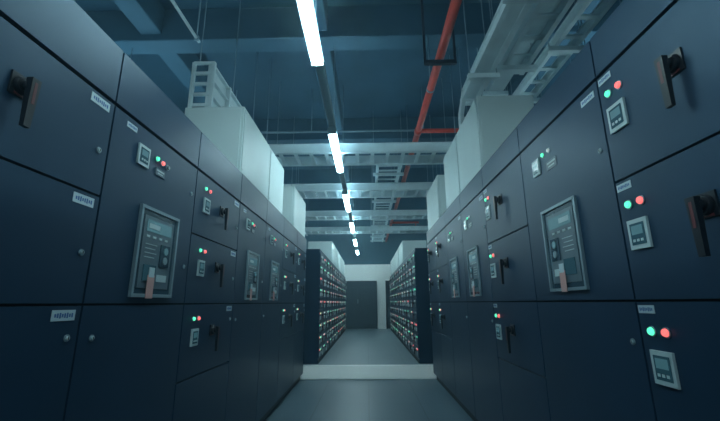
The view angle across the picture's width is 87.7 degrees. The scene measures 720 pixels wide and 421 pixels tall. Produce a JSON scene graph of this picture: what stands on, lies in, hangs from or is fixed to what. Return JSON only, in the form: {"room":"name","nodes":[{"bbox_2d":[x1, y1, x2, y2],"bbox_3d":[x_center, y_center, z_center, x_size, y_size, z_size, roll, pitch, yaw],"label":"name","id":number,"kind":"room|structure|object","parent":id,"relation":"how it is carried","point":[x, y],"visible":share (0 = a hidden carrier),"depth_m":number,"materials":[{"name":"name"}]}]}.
{"room":"electrical room","nodes":[
{"label":"electrical room","id":0,"kind":"room"},
{"bbox_2d":[74,0,622,222],"bbox_3d":[0.079,-2.134,5.672,8.400,0.650,20.000,-1,-14,1],"label":"ceiling","id":1,"kind":"structure","parent":0,"point":[377,45],"depth_m":5.56,"materials":[{"name":"blue paint"}]},
{"bbox_2d":[170,0,201,42],"bbox_3d":[-1.515,-2.766,0.917,0.040,1.270,5.400,-1,-14,1],"label":"conduit","id":2,"kind":"object","parent":1,"relation":"hanging from","point":[196,36],"visible":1,"depth_m":3.21,"materials":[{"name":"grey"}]},
{"bbox_2d":[187,0,257,120],"bbox_3d":[-1.399,-1.657,4.141,0.210,1.888,1.315,-1,-14,1],"label":"tray","id":3,"kind":"object","parent":1,"relation":"hanging from","point":[218,93],"visible":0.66,"depth_m":3.41,"materials":[{"name":"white metal"}]},
{"bbox_2d":[296,0,358,254],"bbox_3d":[-0.284,-1.368,5.594,0.109,1.770,19.600,-1,-14,1],"label":"lights","id":4,"kind":"object","parent":1,"relation":"hanging from","point":[306,9],"visible":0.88,"depth_m":3.32,"materials":[{"name":"glowing white light panel"},{"name":"steel"}]},
{"bbox_2d":[236,87,423,133],"bbox_3d":[0.095,-1.692,6.284,4.800,0.818,0.034,-1,-14,1],"label":"conduit","id":5,"kind":"object","parent":1,"relation":"hanging from","point":[394,130],"visible":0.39,"depth_m":6.19,"materials":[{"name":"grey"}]},
{"bbox_2d":[284,117,433,198],"bbox_3d":[0.049,-1.026,7.460,3.350,1.550,0.660,-1,-14,1],"label":"ladder","id":6,"kind":"object","parent":1,"relation":"hanging from","point":[399,189],"visible":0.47,"depth_m":7.08,"materials":[{"name":"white metal"}]},
{"bbox_2d":[266,55,455,166],"bbox_3d":[0.011,-1.463,5.678,3.350,1.550,0.630,-1,-14,1],"label":"cable tray","id":7,"kind":"object","parent":1,"relation":"hanging from","point":[392,147],"visible":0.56,"depth_m":5.32,"materials":[{"name":"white metal"}]},
{"bbox_2d":[305,210,427,235],"bbox_3d":[0.207,-0.049,11.440,4.400,1.550,0.560,-1,-14,1],"label":"cable tray","id":8,"kind":"object","parent":1,"relation":"hanging from","point":[362,229],"visible":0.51,"depth_m":11.10,"materials":[{"name":"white metal"}]},
{"bbox_2d":[296,164,440,219],"bbox_3d":[0.166,-0.526,9.498,4.400,1.550,0.560,-1,-14,1],"label":"cable tray","id":9,"kind":"object","parent":1,"relation":"hanging from","point":[356,214],"visible":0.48,"depth_m":9.15,"materials":[{"name":"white metal"}]},
{"bbox_2d":[370,110,403,241],"bbox_3d":[0.591,-0.352,10.733,0.560,1.304,8.500,-1,-14,1],"label":"cable tray","id":10,"kind":"object","parent":1,"relation":"hanging from","point":[398,173],"visible":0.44,"depth_m":8.66,"materials":[{"name":"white metal"}]},
{"bbox_2d":[385,0,461,241],"bbox_3d":[1.236,-1.634,5.540,0.903,1.300,19.930,-1,-14,1],"label":"pipe","id":11,"kind":"object","parent":1,"relation":"hanging from","point":[454,7],"visible":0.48,"depth_m":4.34,"materials":[{"name":"red metal"}]},
{"bbox_2d":[420,0,456,65],"bbox_3d":[0.797,-2.062,3.888,0.324,1.250,0.040,-1,-14,1],"label":"hanger","id":12,"kind":"object","parent":1,"relation":"hanging from","point":[439,62],"visible":0.93,"depth_m":3.75,"materials":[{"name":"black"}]},
{"bbox_2d":[458,0,484,105],"bbox_3d":[1.314,-2.482,2.333,0.280,1.184,5.400,-1,-14,1],"label":"ladder","id":13,"kind":"object","parent":1,"relation":"hanging from","point":[469,102],"visible":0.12,"depth_m":4.58,"materials":[{"name":"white metal"}]},
{"bbox_2d":[458,0,544,127],"bbox_3d":[1.141,-2.303,2.019,0.300,1.680,4.870,-1,-14,1],"label":"cable tray","id":14,"kind":"object","parent":1,"relation":"hanging from","point":[509,14],"visible":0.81,"depth_m":3.27,"materials":[{"name":"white metal"}]},
{"bbox_2d":[482,0,559,95],"bbox_3d":[1.604,-2.524,2.337,0.300,1.104,5.400,-1,-14,1],"label":"cable tray","id":15,"kind":"object","parent":1,"relation":"hanging from","point":[494,87],"visible":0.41,"depth_m":3.88,"materials":[{"name":"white metal"}]},
{"bbox_2d":[445,0,616,153],"bbox_3d":[2.001,-2.051,4.066,0.360,1.204,9.000,-1,-14,1],"label":"cable tray","id":16,"kind":"object","parent":1,"relation":"hanging from","point":[552,48],"visible":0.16,"depth_m":3.62,"materials":[{"name":"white metal"}]},
{"bbox_2d":[491,0,574,75],"bbox_3d":[1.454,-2.502,1.796,0.380,1.404,4.355,-1,-14,1],"label":"ladder","id":17,"kind":"object","parent":1,"relation":"hanging from","point":[553,19],"visible":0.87,"depth_m":3.26,"materials":[{"name":"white metal"}]},
{"bbox_2d":[507,0,620,96],"bbox_3d":[2.401,-2.007,4.047,0.460,1.304,9.000,-1,-14,1],"label":"ladder","id":18,"kind":"object","parent":1,"relation":"hanging from","point":[577,0],"visible":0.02,"depth_m":4.16,"materials":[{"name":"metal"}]},
{"bbox_2d":[303,329,418,364],"bbox_3d":[0.225,3.581,10.121,8.400,0.170,8.630,-1,-14,1],"label":"floor","id":19,"kind":"structure","parent":0,"point":[354,346],"depth_m":7.89,"materials":[{"name":"concrete"}]},
{"bbox_2d":[303,249,324,363],"bbox_3d":[-0.974,1.682,6.714,0.650,1.910,0.600,-1,-14,1],"label":"tall cabinet","id":20,"kind":"object","parent":19,"relation":"on","point":[314,279],"visible":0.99,"depth_m":6.45,"materials":[{"name":"black metal"}]},
{"bbox_2d":[323,254,327,356],"bbox_3d":[-0.962,1.825,7.296,0.650,1.910,0.600,-1,-14,1],"label":"tall cabinet","id":21,"kind":"object","parent":19,"relation":"on","point":[325,256],"visible":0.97,"depth_m":7.22,"materials":[{"name":"black metal"}]},
{"bbox_2d":[326,258,330,353],"bbox_3d":[-0.950,1.968,7.879,0.650,1.910,0.600,-1,-14,1],"label":"tall cabinet","id":22,"kind":"object","parent":19,"relation":"on","point":[328,260],"visible":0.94,"depth_m":7.81,"materials":[{"name":"black metal"}]},
{"bbox_2d":[329,261,332,349],"bbox_3d":[-0.938,2.111,8.462,0.650,1.910,0.600,-1,-14,1],"label":"tall cabinet","id":23,"kind":"object","parent":19,"relation":"on","point":[331,269],"visible":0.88,"depth_m":8.40,"materials":[{"name":"black metal"}]},
{"bbox_2d":[332,263,334,345],"bbox_3d":[-0.925,2.254,9.044,0.650,1.910,0.600,-1,-14,1],"label":"tall cabinet","id":24,"kind":"object","parent":19,"relation":"on","point":[333,289],"visible":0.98,"depth_m":8.98,"materials":[{"name":"black metal"}]},
{"bbox_2d":[308,241,335,265],"bbox_3d":[-0.947,1.132,9.573,0.594,0.518,1.100,-1,-14,1],"label":"enclosure","id":25,"kind":"object","parent":24,"relation":"on","point":[328,248],"visible":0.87,"depth_m":9.08,"materials":[{"name":"white paint"}]},
{"bbox_2d":[334,265,336,343],"bbox_3d":[-0.913,2.397,9.627,0.650,1.910,0.600,-1,-14,1],"label":"tall cabinet","id":26,"kind":"object","parent":19,"relation":"on","point":[335,318],"visible":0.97,"depth_m":9.55,"materials":[{"name":"black metal"}]},
{"bbox_2d":[336,268,338,340],"bbox_3d":[-0.901,2.540,10.209,0.650,1.910,0.600,-1,-14,1],"label":"tall cabinet","id":27,"kind":"object","parent":19,"relation":"on","point":[337,325],"visible":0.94,"depth_m":10.15,"materials":[{"name":"black metal"}]},
{"bbox_2d":[336,249,339,269],"bbox_3d":[-0.920,1.442,10.836,0.594,0.518,1.100,-1,-14,1],"label":"enclosure","id":28,"kind":"object","parent":27,"relation":"on","point":[337,252],"visible":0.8,"depth_m":10.61,"materials":[{"name":"white paint"}]},
{"bbox_2d":[338,270,340,338],"bbox_3d":[-0.889,2.683,10.792,0.650,1.910,0.600,-1,-14,1],"label":"tall cabinet","id":29,"kind":"object","parent":19,"relation":"on","point":[339,277],"visible":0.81,"depth_m":10.83,"materials":[{"name":"black metal"}]},
{"bbox_2d":[340,272,341,335],"bbox_3d":[-0.877,2.826,11.374,0.650,1.910,0.600,-1,-14,1],"label":"tall cabinet","id":30,"kind":"object","parent":19,"relation":"on","point":[340,272],"visible":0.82,"depth_m":11.28,"materials":[{"name":"black metal"}]},
{"bbox_2d":[339,256,341,272],"bbox_3d":[-0.894,1.746,12.074,0.594,0.518,1.050,-1,-14,1],"label":"enclosure","id":31,"kind":"object","parent":30,"relation":"on","point":[340,270],"visible":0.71,"depth_m":11.77,"materials":[{"name":"white paint"}]},
{"bbox_2d":[341,273,342,334],"bbox_3d":[-0.864,2.969,11.957,0.650,1.910,0.600,-1,-14,1],"label":"tall cabinet","id":32,"kind":"object","parent":19,"relation":"on","point":[341,273],"visible":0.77,"depth_m":11.86,"materials":[{"name":"black metal"}]},
{"bbox_2d":[342,274,343,333],"bbox_3d":[-0.852,3.112,12.540,0.650,1.910,0.600,-1,-14,1],"label":"tall cabinet","id":33,"kind":"object","parent":19,"relation":"on","point":[342,274],"visible":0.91,"depth_m":12.62,"materials":[{"name":"black metal"}]},
{"bbox_2d":[343,275,344,332],"bbox_3d":[-0.840,3.255,13.122,0.650,1.910,0.600,-1,-14,1],"label":"tall cabinet","id":34,"kind":"object","parent":19,"relation":"on","point":[343,275],"visible":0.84,"depth_m":13.16,"materials":[{"name":"black metal"}]},
{"bbox_2d":[344,276,345,329],"bbox_3d":[-0.828,3.398,13.705,0.650,1.910,0.600,-1,-14,1],"label":"tall cabinet","id":35,"kind":"object","parent":19,"relation":"on","point":[344,276],"visible":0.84,"depth_m":13.75,"materials":[{"name":"black metal"}]},
{"bbox_2d":[300,364,436,379],"bbox_3d":[0.137,2.548,5.922,2.600,0.174,0.260,-1,-14,1],"label":"trim","id":36,"kind":"structure","parent":19,"relation":"attached to","point":[414,371],"depth_m":5.87,"materials":[{"name":"white tile"}]},
{"bbox_2d":[389,276,391,330],"bbox_3d":[1.402,3.372,13.664,0.650,1.910,0.600,-1,-14,1],"label":"tall cabinet","id":37,"kind":"object","parent":19,"relation":"on","point":[390,276],"visible":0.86,"depth_m":13.60,"materials":[{"name":"black metal"}]},
{"bbox_2d":[390,275,392,331],"bbox_3d":[1.389,3.229,13.082,0.650,1.910,0.600,-1,-14,1],"label":"tall cabinet","id":38,"kind":"object","parent":19,"relation":"on","point":[391,275],"visible":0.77,"depth_m":13.05,"materials":[{"name":"black metal"}]},
{"bbox_2d":[391,274,393,332],"bbox_3d":[1.377,3.086,12.499,0.650,1.910,0.600,-1,-14,1],"label":"tall cabinet","id":39,"kind":"object","parent":19,"relation":"on","point":[392,274],"visible":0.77,"depth_m":12.47,"materials":[{"name":"black metal"}]},
{"bbox_2d":[390,258,392,274],"bbox_3d":[1.394,1.988,13.125,0.594,0.518,1.100,-1,-14,1],"label":"enclosure","id":40,"kind":"object","parent":39,"relation":"on","point":[391,262],"visible":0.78,"depth_m":13.10,"materials":[{"name":"white paint"}]},
{"bbox_2d":[392,273,395,334],"bbox_3d":[1.365,2.943,11.917,0.650,1.910,0.600,-1,-14,1],"label":"tall cabinet","id":41,"kind":"object","parent":19,"relation":"on","point":[393,273],"visible":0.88,"depth_m":11.90,"materials":[{"name":"black metal"}]},
{"bbox_2d":[393,272,396,336],"bbox_3d":[1.353,2.800,11.334,0.650,1.910,0.600,-1,-14,1],"label":"tall cabinet","id":42,"kind":"object","parent":19,"relation":"on","point":[394,272],"visible":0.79,"depth_m":11.29,"materials":[{"name":"black metal"}]},
{"bbox_2d":[392,255,395,272],"bbox_3d":[1.371,1.720,12.033,0.594,0.518,1.050,-1,-14,1],"label":"enclosure","id":43,"kind":"object","parent":42,"relation":"on","point":[393,259],"visible":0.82,"depth_m":11.81,"materials":[{"name":"white paint"}]},
{"bbox_2d":[395,269,398,338],"bbox_3d":[1.341,2.657,10.752,0.650,1.910,0.600,-1,-14,1],"label":"tall cabinet","id":44,"kind":"object","parent":19,"relation":"on","point":[396,269],"visible":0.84,"depth_m":10.73,"materials":[{"name":"black metal"}]},
{"bbox_2d":[396,267,400,340],"bbox_3d":[1.329,2.514,10.169,0.650,1.910,0.600,-1,-14,1],"label":"tall cabinet","id":45,"kind":"object","parent":19,"relation":"on","point":[397,282],"visible":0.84,"depth_m":10.14,"materials":[{"name":"black metal"}]},
{"bbox_2d":[395,249,398,268],"bbox_3d":[1.345,1.416,10.795,0.594,0.518,1.100,-1,-14,1],"label":"enclosure","id":46,"kind":"object","parent":45,"relation":"on","point":[397,251],"visible":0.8,"depth_m":10.54,"materials":[{"name":"white paint"}]},
{"bbox_2d":[398,265,402,343],"bbox_3d":[1.316,2.371,9.586,0.650,1.910,0.600,-1,-14,1],"label":"tall cabinet","id":47,"kind":"object","parent":19,"relation":"on","point":[399,281],"visible":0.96,"depth_m":9.53,"materials":[{"name":"black metal"}]},
{"bbox_2d":[400,262,404,345],"bbox_3d":[1.304,2.228,9.004,0.650,1.910,0.600,-1,-14,1],"label":"tall cabinet","id":48,"kind":"object","parent":19,"relation":"on","point":[401,273],"visible":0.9,"depth_m":8.95,"materials":[{"name":"black metal"}]},
{"bbox_2d":[398,240,426,265],"bbox_3d":[1.319,1.106,9.532,0.594,0.518,1.100,-1,-14,1],"label":"enclosure","id":49,"kind":"object","parent":48,"relation":"on","point":[405,248],"visible":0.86,"depth_m":9.04,"materials":[{"name":"white paint"}]},
{"bbox_2d":[402,260,407,349],"bbox_3d":[1.292,2.085,8.421,0.650,1.910,0.600,-1,-14,1],"label":"tall cabinet","id":50,"kind":"object","parent":19,"relation":"on","point":[403,269],"visible":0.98,"depth_m":8.38,"materials":[{"name":"black metal"}]},
{"bbox_2d":[404,257,410,352],"bbox_3d":[1.280,1.942,7.839,0.650,1.910,0.600,-1,-14,1],"label":"tall cabinet","id":51,"kind":"object","parent":19,"relation":"on","point":[405,264],"visible":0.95,"depth_m":7.78,"materials":[{"name":"black metal"}]},
{"bbox_2d":[407,253,414,357],"bbox_3d":[1.268,1.799,7.256,0.650,1.910,0.600,-1,-14,1],"label":"tall cabinet","id":52,"kind":"object","parent":19,"relation":"on","point":[409,255],"visible":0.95,"depth_m":7.19,"materials":[{"name":"black metal"}]},
{"bbox_2d":[410,248,432,363],"bbox_3d":[1.255,1.656,6.673,0.650,1.910,0.600,-1,-14,1],"label":"tall cabinet","id":53,"kind":"object","parent":19,"relation":"on","point":[423,352],"visible":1,"depth_m":6.42,"materials":[{"name":"black metal"}]},
{"bbox_2d":[305,219,427,328],"bbox_3d":[0.299,2.434,14.948,8.400,4.700,0.200,-1,-14,1],"label":"wall","id":54,"kind":"structure","parent":0,"point":[372,263],"depth_m":15.05,"materials":[{"name":"white paint"}]},
{"bbox_2d":[345,281,377,328],"bbox_3d":[-0.040,3.641,14.506,1.410,1.810,0.090,-1,-14,1],"label":"door","id":55,"kind":"structure","parent":54,"relation":"in","point":[361,296],"depth_m":14.49,"materials":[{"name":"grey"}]},
{"bbox_2d":[385,281,390,328],"bbox_3d":[1.504,3.623,14.478,1.000,1.810,0.090,-1,-14,1],"label":"door","id":56,"kind":"structure","parent":54,"relation":"in","point":[387,283],"depth_m":14.46,"materials":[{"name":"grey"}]},
{"bbox_2d":[264,379,472,420],"bbox_3d":[0.110,2.406,4.557,8.400,0.200,20.000,-1,-14,1],"label":"floor","id":57,"kind":"structure","parent":0,"point":[347,399],"depth_m":4.47,"materials":[{"name":"concrete"}]},
{"bbox_2d":[0,0,122,420],"bbox_3d":[-1.433,0.301,0.945,0.972,2.186,0.798,-1,-14,1],"label":"tall cabinet","id":58,"kind":"object","parent":57,"relation":"on","point":[60,71],"visible":1,"depth_m":1.19,"materials":[{"name":"black metal"}]},
{"bbox_2d":[63,53,200,420],"bbox_3d":[-1.434,0.487,1.702,0.940,2.186,0.758,-1,-14,1],"label":"tall cabinet","id":59,"kind":"object","parent":57,"relation":"on","point":[125,360],"visible":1,"depth_m":1.66,"materials":[{"name":"black metal"}]},
{"bbox_2d":[172,132,241,420],"bbox_3d":[-1.402,0.670,2.450,0.972,2.186,0.778,-1,-14,1],"label":"tall cabinet","id":60,"kind":"object","parent":57,"relation":"on","point":[204,346],"visible":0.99,"depth_m":2.41,"materials":[{"name":"black metal"}]},
{"bbox_2d":[225,174,267,420],"bbox_3d":[-1.402,0.859,3.217,0.940,2.186,0.798,-1,-14,1],"label":"tall cabinet","id":61,"kind":"object","parent":57,"relation":"on","point":[242,381],"visible":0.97,"depth_m":3.15,"materials":[{"name":"black metal"}]},
{"bbox_2d":[185,107,269,197],"bbox_3d":[-1.244,-0.497,3.604,0.534,0.618,0.880,-1,-14,1],"label":"enclosure","id":62,"kind":"object","parent":61,"relation":"on","point":[232,130],"visible":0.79,"depth_m":3.23,"materials":[{"name":"white paint"}]},
{"bbox_2d":[256,200,283,420],"bbox_3d":[-1.386,1.049,3.994,0.940,2.186,0.798,-1,-14,1],"label":"tall cabinet","id":63,"kind":"object","parent":57,"relation":"on","point":[273,259],"visible":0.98,"depth_m":3.92,"materials":[{"name":"black metal"}]},
{"bbox_2d":[267,148,283,213],"bbox_3d":[-1.227,-0.308,4.376,0.534,0.618,0.690,-1,-14,1],"label":"enclosure","id":64,"kind":"object","parent":63,"relation":"on","point":[276,171],"visible":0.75,"depth_m":4.30,"materials":[{"name":"white paint"}]},
{"bbox_2d":[272,217,297,410],"bbox_3d":[-1.352,1.252,4.819,0.972,2.186,0.898,-1,-14,1],"label":"tall cabinet","id":65,"kind":"object","parent":57,"relation":"on","point":[288,287],"visible":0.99,"depth_m":4.75,"materials":[{"name":"black metal"}]},
{"bbox_2d":[282,186,305,236],"bbox_3d":[-1.196,0.061,5.877,0.534,0.618,1.000,-1,-14,1],"label":"enclosure","id":66,"kind":"object","parent":65,"relation":"on","point":[294,206],"visible":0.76,"depth_m":5.46,"materials":[{"name":"white paint"}]},
{"bbox_2d":[289,231,305,391],"bbox_3d":[-1.335,1.457,5.654,0.972,2.186,0.818,-1,-14,1],"label":"tall cabinet","id":67,"kind":"object","parent":57,"relation":"on","point":[301,240],"visible":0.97,"depth_m":5.60,"materials":[{"name":"black metal"}]},
{"bbox_2d":[427,224,446,389],"bbox_3d":[1.552,1.386,5.637,0.972,2.276,0.768,-1,-14,1],"label":"tall cabinet","id":68,"kind":"object","parent":57,"relation":"on","point":[431,247],"visible":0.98,"depth_m":5.59,"materials":[{"name":"black metal"}]},
{"bbox_2d":[435,212,459,404],"bbox_3d":[1.537,1.205,4.899,0.972,2.276,0.748,-1,-14,1],"label":"tall cabinet","id":69,"kind":"object","parent":57,"relation":"on","point":[440,227],"visible":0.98,"depth_m":4.86,"materials":[{"name":"black metal"}]},
{"bbox_2d":[426,175,446,230],"bbox_3d":[1.389,-0.081,5.857,0.534,0.668,1.000,-1,-14,1],"label":"enclosure","id":70,"kind":"object","parent":69,"relation":"on","point":[436,195],"visible":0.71,"depth_m":5.50,"materials":[{"name":"white paint"}]},
{"bbox_2d":[445,195,477,420],"bbox_3d":[1.537,1.020,4.146,0.940,2.276,0.798,-1,-14,1],"label":"tall cabinet","id":71,"kind":"object","parent":57,"relation":"on","point":[458,301],"visible":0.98,"depth_m":4.09,"materials":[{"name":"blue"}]},
{"bbox_2d":[443,134,460,207],"bbox_3d":[1.361,-0.436,4.534,0.534,0.728,0.740,-1,-14,1],"label":"enclosure","id":72,"kind":"object","parent":71,"relation":"on","point":[451,163],"visible":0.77,"depth_m":4.47,"materials":[{"name":"white paint"}]},
{"bbox_2d":[459,169,503,420],"bbox_3d":[1.521,0.829,3.369,0.940,2.276,0.798,-1,-14,1],"label":"tall cabinet","id":73,"kind":"object","parent":57,"relation":"on","point":[483,341],"visible":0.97,"depth_m":3.32,"materials":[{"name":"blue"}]},
{"bbox_2d":[456,95,533,191],"bbox_3d":[1.345,-0.622,3.777,0.534,0.728,0.800,-1,-14,1],"label":"enclosure","id":74,"kind":"object","parent":73,"relation":"on","point":[489,120],"visible":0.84,"depth_m":3.45,"materials":[{"name":"white paint"}]},
{"bbox_2d":[481,127,550,420],"bbox_3d":[1.488,0.639,2.593,0.972,2.276,0.798,-1,-14,1],"label":"tall cabinet","id":75,"kind":"object","parent":57,"relation":"on","point":[524,392],"visible":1,"depth_m":2.56,"materials":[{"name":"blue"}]},
{"bbox_2d":[517,41,656,420],"bbox_3d":[1.488,0.443,1.796,0.940,2.276,0.838,-1,-14,1],"label":"tall cabinet","id":76,"kind":"object","parent":57,"relation":"on","point":[596,366],"visible":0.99,"depth_m":1.75,"materials":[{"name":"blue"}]},
{"bbox_2d":[590,0,719,420],"bbox_3d":[1.455,0.248,1.000,0.972,2.276,0.798,-1,-14,1],"label":"tall cabinet","id":77,"kind":"object","parent":57,"relation":"on","point":[657,62],"visible":1,"depth_m":1.22,"materials":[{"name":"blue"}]}
]}

